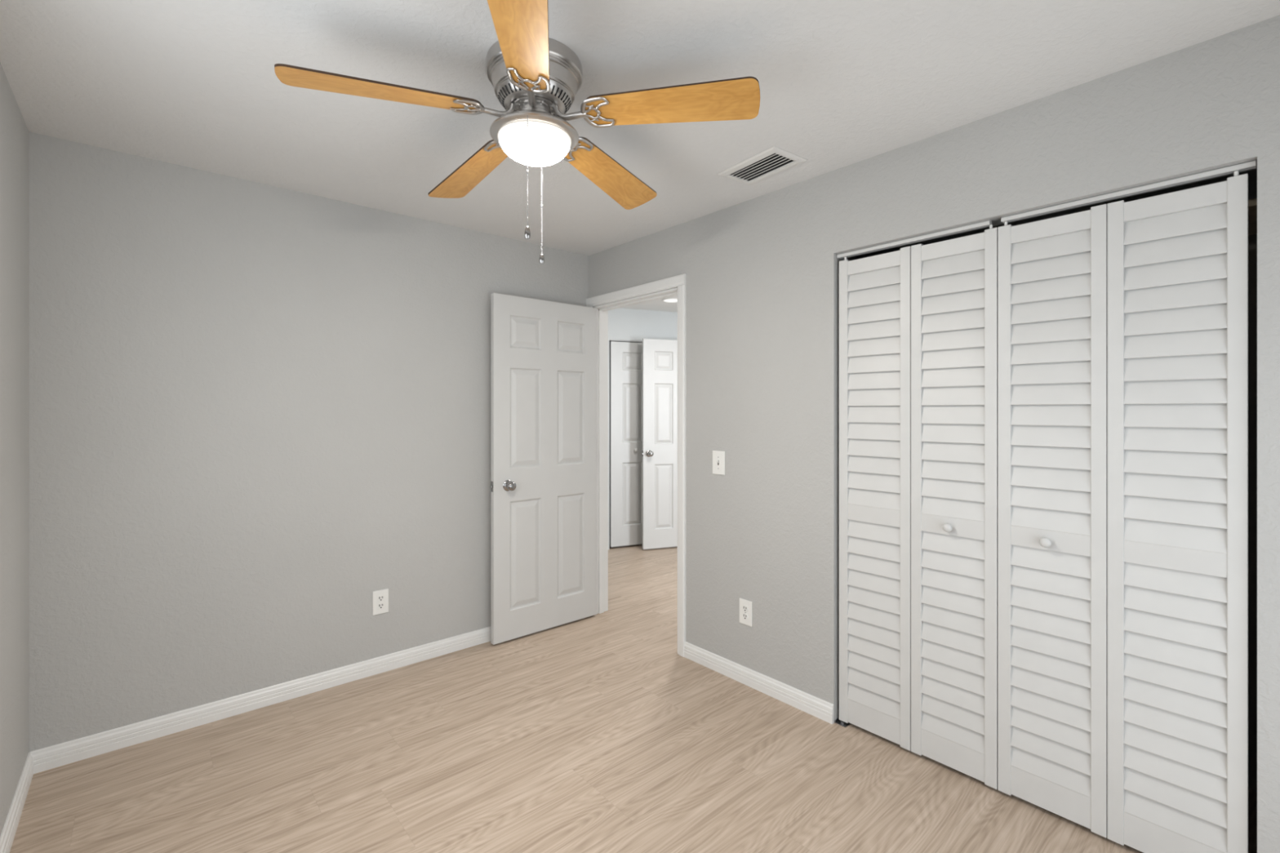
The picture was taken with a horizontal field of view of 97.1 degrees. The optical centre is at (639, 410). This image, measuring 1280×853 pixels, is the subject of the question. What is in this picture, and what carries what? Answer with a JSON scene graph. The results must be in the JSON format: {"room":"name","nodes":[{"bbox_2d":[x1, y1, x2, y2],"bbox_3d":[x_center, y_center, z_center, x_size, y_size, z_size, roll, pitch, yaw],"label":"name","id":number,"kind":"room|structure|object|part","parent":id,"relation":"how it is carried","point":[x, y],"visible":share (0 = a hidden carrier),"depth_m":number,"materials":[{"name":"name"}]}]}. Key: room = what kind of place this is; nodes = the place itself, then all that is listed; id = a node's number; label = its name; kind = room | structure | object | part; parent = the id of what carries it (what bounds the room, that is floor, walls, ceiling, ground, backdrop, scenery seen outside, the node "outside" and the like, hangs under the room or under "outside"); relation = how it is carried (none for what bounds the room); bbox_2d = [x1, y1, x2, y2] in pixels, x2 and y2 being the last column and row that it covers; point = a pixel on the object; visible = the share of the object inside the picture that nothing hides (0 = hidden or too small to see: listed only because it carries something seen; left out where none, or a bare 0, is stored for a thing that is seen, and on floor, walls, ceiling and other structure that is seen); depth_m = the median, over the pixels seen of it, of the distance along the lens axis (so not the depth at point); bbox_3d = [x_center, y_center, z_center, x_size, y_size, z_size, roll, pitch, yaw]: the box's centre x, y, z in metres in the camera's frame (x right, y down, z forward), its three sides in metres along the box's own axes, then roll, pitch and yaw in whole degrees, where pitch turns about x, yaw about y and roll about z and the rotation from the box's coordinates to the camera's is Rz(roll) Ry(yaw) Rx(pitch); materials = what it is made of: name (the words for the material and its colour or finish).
{"room":"empty bedroom","nodes":[
{"label":"empty bedroom","id":0,"kind":"room"},
{"bbox_2d":[0,62,28,835],"bbox_3d":[-1.149,0.159,0.719,0.120,2.442,3.698,0,0,-41],"label":"wall","id":1,"kind":"structure","parent":0,"point":[14,131],"depth_m":1.88,"materials":[{"name":"grey paint"}]},
{"bbox_2d":[0,751,33,852],"bbox_3d":[-1.099,1.339,0.763,0.014,0.083,3.698,0,0,-41],"label":"baseboard","id":2,"kind":"structure","parent":1,"relation":"attached to","point":[7,835],"depth_m":1.89,"materials":[{"name":"white paint"}]},
{"bbox_2d":[28,131,587,751],"bbox_3d":[-1.380,0.159,3.057,2.859,2.442,0.120,0,0,-41],"label":"wall","id":3,"kind":"structure","parent":0,"point":[257,411],"depth_m":2.57,"materials":[{"name":"grey paint"}]},
{"bbox_2d":[30,626,490,773],"bbox_3d":[-1.336,1.339,3.007,2.619,0.083,0.014,0,0,-41],"label":"baseboard","id":4,"kind":"structure","parent":3,"relation":"attached to","point":[51,757],"depth_m":2.56,"materials":[{"name":"white paint"}]},
{"bbox_2d":[372,588,388,615],"bbox_3d":[-1.369,1.008,2.982,0.080,0.125,0.009,0,0,-41],"label":"wall outlet","id":5,"kind":"object","parent":3,"relation":"attached to","point":[380,597],"visible":1,"depth_m":2.98,"materials":[{"name":"white plastic"}]},
{"bbox_2d":[377,601,384,609],"bbox_3d":[-1.368,1.028,2.980,0.033,0.037,0.004,0,0,-41],"label":"receptacle","id":6,"kind":"object","parent":5,"relation":"attached to","point":[380,605],"depth_m":2.98,"materials":[{"name":"white plastic"}]},
{"bbox_2d":[377,594,384,602],"bbox_3d":[-1.368,0.989,2.980,0.033,0.037,0.004,0,0,-41],"label":"receptacle","id":7,"kind":"object","parent":5,"relation":"attached to","point":[380,597],"depth_m":2.98,"materials":[{"name":"white plastic"}]},
{"bbox_2d":[608,340,642,535],"bbox_3d":[-0.049,0.175,6.150,1.160,2.410,0.540,0,0,-23],"label":"door frame","id":8,"kind":"structure","parent":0,"point":[609,340],"depth_m":6.25,"materials":[{"name":"paint"}]},
{"bbox_2d":[9,535,1257,852],"bbox_3d":[0.819,1.430,4.046,7.829,0.100,8.200,0,0,-41],"label":"floor","id":9,"kind":"structure","parent":0,"point":[593,734],"depth_m":2.13,"materials":[{"name":"brown wood"}]},
{"bbox_2d":[835,717,849,727],"bbox_3d":[0.893,1.374,2.492,0.039,0.012,0.051,0,0,-41],"label":"pivot bracket","id":10,"kind":"object","parent":9,"relation":"on","point":[837,721],"visible":0.83,"depth_m":2.49,"materials":[{"name":"metal"}]},
{"bbox_2d":[0,0,1279,312],"bbox_3d":[0.845,-1.106,4.002,7.449,0.152,7.500,0,0,-41],"label":"ceiling","id":11,"kind":"structure","parent":0,"point":[195,84],"depth_m":1.81,"materials":[{"name":"paint"}]},
{"bbox_2d":[274,0,759,263],"bbox_3d":[-0.355,-0.774,1.769,1.310,0.574,1.258,0,0,-41],"label":"ceiling fan","id":12,"kind":"object","parent":11,"relation":"hanging from","point":[536,78],"visible":1,"depth_m":1.65,"materials":[{"name":"brown wood"}]},
{"bbox_3d":[-0.705,-0.884,1.564,0.518,0.006,0.150,-3,12,-24],"label":"blade","id":13,"kind":"part","parent":12,"relation":"part of","materials":[{"name":"brown wood"}]},
{"bbox_3d":[-0.603,-0.868,2.045,0.150,0.006,0.518,-16,6,-42],"label":"blade","id":14,"kind":"part","parent":12,"relation":"part of","materials":[{"name":"brown wood"}]},
{"bbox_3d":[-0.278,-0.898,1.319,0.150,0.006,0.518,12,0,-6],"label":"blade","id":15,"kind":"part","parent":12,"relation":"part of","materials":[{"name":"brown wood"}]},
{"bbox_3d":[-0.320,-0.684,1.608,0.004,0.327,0.012,0,0,-5],"label":"pull chain","id":16,"kind":"part","parent":12,"relation":"part of","materials":[{"name":"metal"}]},
{"bbox_3d":[-0.320,-0.506,1.604,0.017,0.035,0.017,0,0,-41],"label":"chain pull","id":17,"kind":"part","parent":12,"relation":"part of","materials":[{"name":"silver metal"}]},
{"bbox_3d":[-0.323,-0.800,1.735,0.221,0.070,0.221,0,0,-41],"label":"lamp shade","id":18,"kind":"part","parent":12,"relation":"part of","materials":[{"name":"white glass"}]},
{"bbox_3d":[-0.324,-0.683,1.862,0.004,0.329,0.012,0,0,-4],"label":"pull chain","id":19,"kind":"part","parent":12,"relation":"part of","materials":[{"name":"metal"}]},
{"bbox_3d":[-0.324,-0.504,1.866,0.017,0.035,0.017,0,0,-41],"label":"chain pull","id":20,"kind":"part","parent":12,"relation":"part of","materials":[{"name":"silver metal"}]},
{"bbox_3d":[-0.114,-0.873,2.098,0.150,0.006,0.518,-17,-12,28],"label":"blade","id":21,"kind":"part","parent":12,"relation":"part of","materials":[{"name":"brown wood"}]},
{"bbox_3d":[0.087,-0.892,1.649,0.518,0.006,0.150,2,-14,12],"label":"blade","id":22,"kind":"part","parent":12,"relation":"part of","materials":[{"name":"brown wood"}]},
{"bbox_2d":[662,297,677,302],"bbox_3d":[0.296,-1.022,5.220,0.180,0.014,0.180,0,0,-41],"label":"recessed light","id":23,"kind":"object","parent":11,"relation":"in","point":[666,300],"visible":0.76,"depth_m":5.18,"materials":[{"name":"white plastic"}]},
{"bbox_2d":[716,146,807,185],"bbox_3d":[0.527,-1.094,2.459,0.212,0.084,0.328,0,0,-36],"label":"ceiling vent","id":24,"kind":"object","parent":11,"relation":"in","point":[774,157],"visible":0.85,"depth_m":2.47,"materials":[{"name":"white metal"}]},
{"bbox_2d":[608,308,677,549],"bbox_3d":[0.236,0.175,5.912,4.400,2.410,0.120,0,0,-23],"label":"wall","id":25,"kind":"structure","parent":0,"point":[624,324],"depth_m":5.74,"materials":[{"name":"paint"}]},
{"bbox_2d":[608,339,642,342],"bbox_3d":[0.087,-0.710,5.811,0.864,0.008,0.030,0,0,-23],"label":"door track","id":26,"kind":"object","parent":25,"relation":"attached to","point":[609,340],"visible":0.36,"depth_m":5.70,"materials":[{"name":"white metal"}]},
{"bbox_2d":[609,341,642,546],"bbox_3d":[0.094,0.333,5.798,0.833,2.055,0.065,0,0,-23],"label":"bifold door","id":27,"kind":"structure","parent":25,"relation":"in","point":[625,357],"depth_m":5.70,"materials":[{"name":"white paint"}]},
{"bbox_2d":[641,338,677,549],"bbox_3d":[0.388,0.327,5.711,0.780,2.078,0.157,0,0,-20],"label":"door","id":28,"kind":"structure","parent":25,"relation":"in","point":[660,357],"depth_m":5.63,"materials":[{"name":"white paint"}]},
{"bbox_3d":[0.101,0.422,5.559,0.066,0.066,0.063,0,0,-20],"label":"knob","id":29,"kind":"part","parent":28,"relation":"part of","materials":[{"name":"silver metal"}]},
{"bbox_2d":[587,15,1279,852],"bbox_3d":[0.909,0.159,2.527,0.120,2.442,3.698,0,0,-41],"label":"wall","id":30,"kind":"structure","parent":0,"point":[762,273],"depth_m":2.53,"materials":[{"name":"grey paint"}]},
{"bbox_2d":[490,293,596,644],"bbox_3d":[-0.584,0.339,3.560,0.770,2.057,0.157,0,0,-41],"label":"door","id":31,"kind":"structure","parent":30,"relation":"in","point":[544,353],"depth_m":3.52,"materials":[{"name":"white paint"}]},
{"bbox_3d":[-0.870,0.444,3.311,0.010,0.060,0.025,0,0,-41],"label":"latch plate","id":32,"kind":"part","parent":31,"relation":"part of","materials":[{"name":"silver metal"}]},
{"bbox_3d":[-0.765,0.444,3.338,0.066,0.066,0.063,0,0,-41],"label":"knob","id":33,"kind":"part","parent":31,"relation":"part of","materials":[{"name":"silver metal"}]},
{"bbox_2d":[586,273,685,657],"bbox_3d":[-0.011,0.305,3.561,0.138,2.150,0.931,0,0,-41],"label":"door frame","id":34,"kind":"structure","parent":30,"relation":"attached to","point":[679,281],"depth_m":3.58,"materials":[{"name":"white paint"}]},
{"bbox_2d":[712,450,724,475],"bbox_3d":[0.412,0.275,2.987,0.017,0.125,0.084,0,0,-41],"label":"light switch","id":35,"kind":"object","parent":30,"relation":"attached to","point":[718,457],"visible":1,"depth_m":2.99,"materials":[{"name":"white plastic"}]},
{"bbox_2d":[739,598,752,626],"bbox_3d":[0.534,1.018,2.856,0.009,0.125,0.080,0,0,-41],"label":"wall outlet","id":36,"kind":"object","parent":30,"relation":"attached to","point":[745,606],"visible":1,"depth_m":2.85,"materials":[{"name":"white plastic"}]},
{"bbox_2d":[742,613,747,619],"bbox_3d":[0.532,1.038,2.855,0.004,0.034,0.034,0,0,-41],"label":"receptacle","id":37,"kind":"object","parent":36,"relation":"attached to","point":[744,615],"depth_m":2.85,"materials":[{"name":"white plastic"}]},
{"bbox_2d":[742,604,747,612],"bbox_3d":[0.532,0.999,2.855,0.004,0.034,0.034,0,0,-41],"label":"receptacle","id":38,"kind":"object","parent":36,"relation":"attached to","point":[744,606],"depth_m":2.85,"materials":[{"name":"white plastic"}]},
{"bbox_2d":[684,641,833,724],"bbox_3d":[0.551,1.339,2.833,0.014,0.083,0.909,0,0,-41],"label":"baseboard","id":39,"kind":"structure","parent":30,"relation":"attached to","point":[822,709],"depth_m":2.77,"materials":[{"name":"white paint"}]},
{"bbox_2d":[836,219,991,258],"bbox_3d":[1.083,-0.688,2.290,0.026,0.018,0.602,0,0,-41],"label":"door track","id":40,"kind":"object","parent":30,"relation":"attached to","point":[984,224],"visible":1,"depth_m":2.25,"materials":[{"name":"white metal"}]},
{"bbox_2d":[839,224,997,789],"bbox_3d":[1.083,0.344,2.268,0.065,2.043,0.616,0,0,-41],"label":"bifold closet door","id":41,"kind":"structure","parent":40,"relation":"hanging from","point":[918,323],"depth_m":2.24,"materials":[{"name":"white paint"}]},
{"bbox_3d":[0.994,0.352,2.394,0.032,2.028,0.308,0,0,-41],"label":"door","id":42,"kind":"part","parent":41,"relation":"part of","materials":[{"name":"white paint"}]},
{"bbox_3d":[1.170,0.443,2.147,0.034,0.034,0.034,0,0,-41],"label":"knob","id":43,"kind":"part","parent":41,"relation":"part of","materials":[{"name":"white paint"}]},
{"bbox_3d":[1.198,0.352,2.161,0.032,2.028,0.304,0,0,-41],"label":"door","id":44,"kind":"part","parent":41,"relation":"part of","materials":[{"name":"white paint"}]},
{"bbox_2d":[1000,159,1256,223],"bbox_3d":[1.510,-0.688,1.804,0.026,0.018,0.618,0,0,-41],"label":"door track","id":45,"kind":"object","parent":30,"relation":"attached to","point":[1249,165],"visible":1,"depth_m":1.75,"materials":[{"name":"white metal"}]},
{"bbox_2d":[997,170,1248,852],"bbox_3d":[1.491,0.344,1.804,0.065,2.043,0.613,0,0,-41],"label":"bifold closet door","id":46,"kind":"structure","parent":45,"relation":"hanging from","point":[1122,326],"depth_m":1.77,"materials":[{"name":"white paint"}]},
{"bbox_3d":[1.374,0.445,1.913,0.034,0.034,0.034,0,0,-41],"label":"knob","id":47,"kind":"part","parent":46,"relation":"part of","materials":[{"name":"white paint"}]},
{"bbox_3d":[1.401,0.352,1.930,0.032,2.028,0.306,0,0,-41],"label":"door","id":48,"kind":"part","parent":46,"relation":"part of","materials":[{"name":"white paint"}]},
{"bbox_3d":[1.605,0.352,1.699,0.032,2.028,0.306,0,0,-41],"label":"door","id":49,"kind":"part","parent":46,"relation":"part of","materials":[{"name":"white paint"}]},
{"bbox_2d":[847,168,1257,791],"bbox_3d":[1.643,0.129,2.312,0.700,2.502,1.913,0,0,-41],"label":"wall","id":50,"kind":"structure","parent":0,"point":[1252,175],"depth_m":2.06,"materials":[{"name":"paint"}]},
{"bbox_2d":[1248,198,1257,235],"bbox_3d":[1.684,-0.651,2.349,0.430,0.022,1.753,0,0,-41],"label":"closet shelf","id":51,"kind":"object","parent":50,"relation":"attached to","point":[1252,203],"visible":0.02,"depth_m":1.86,"materials":[{"name":"brown wood"}]}
]}

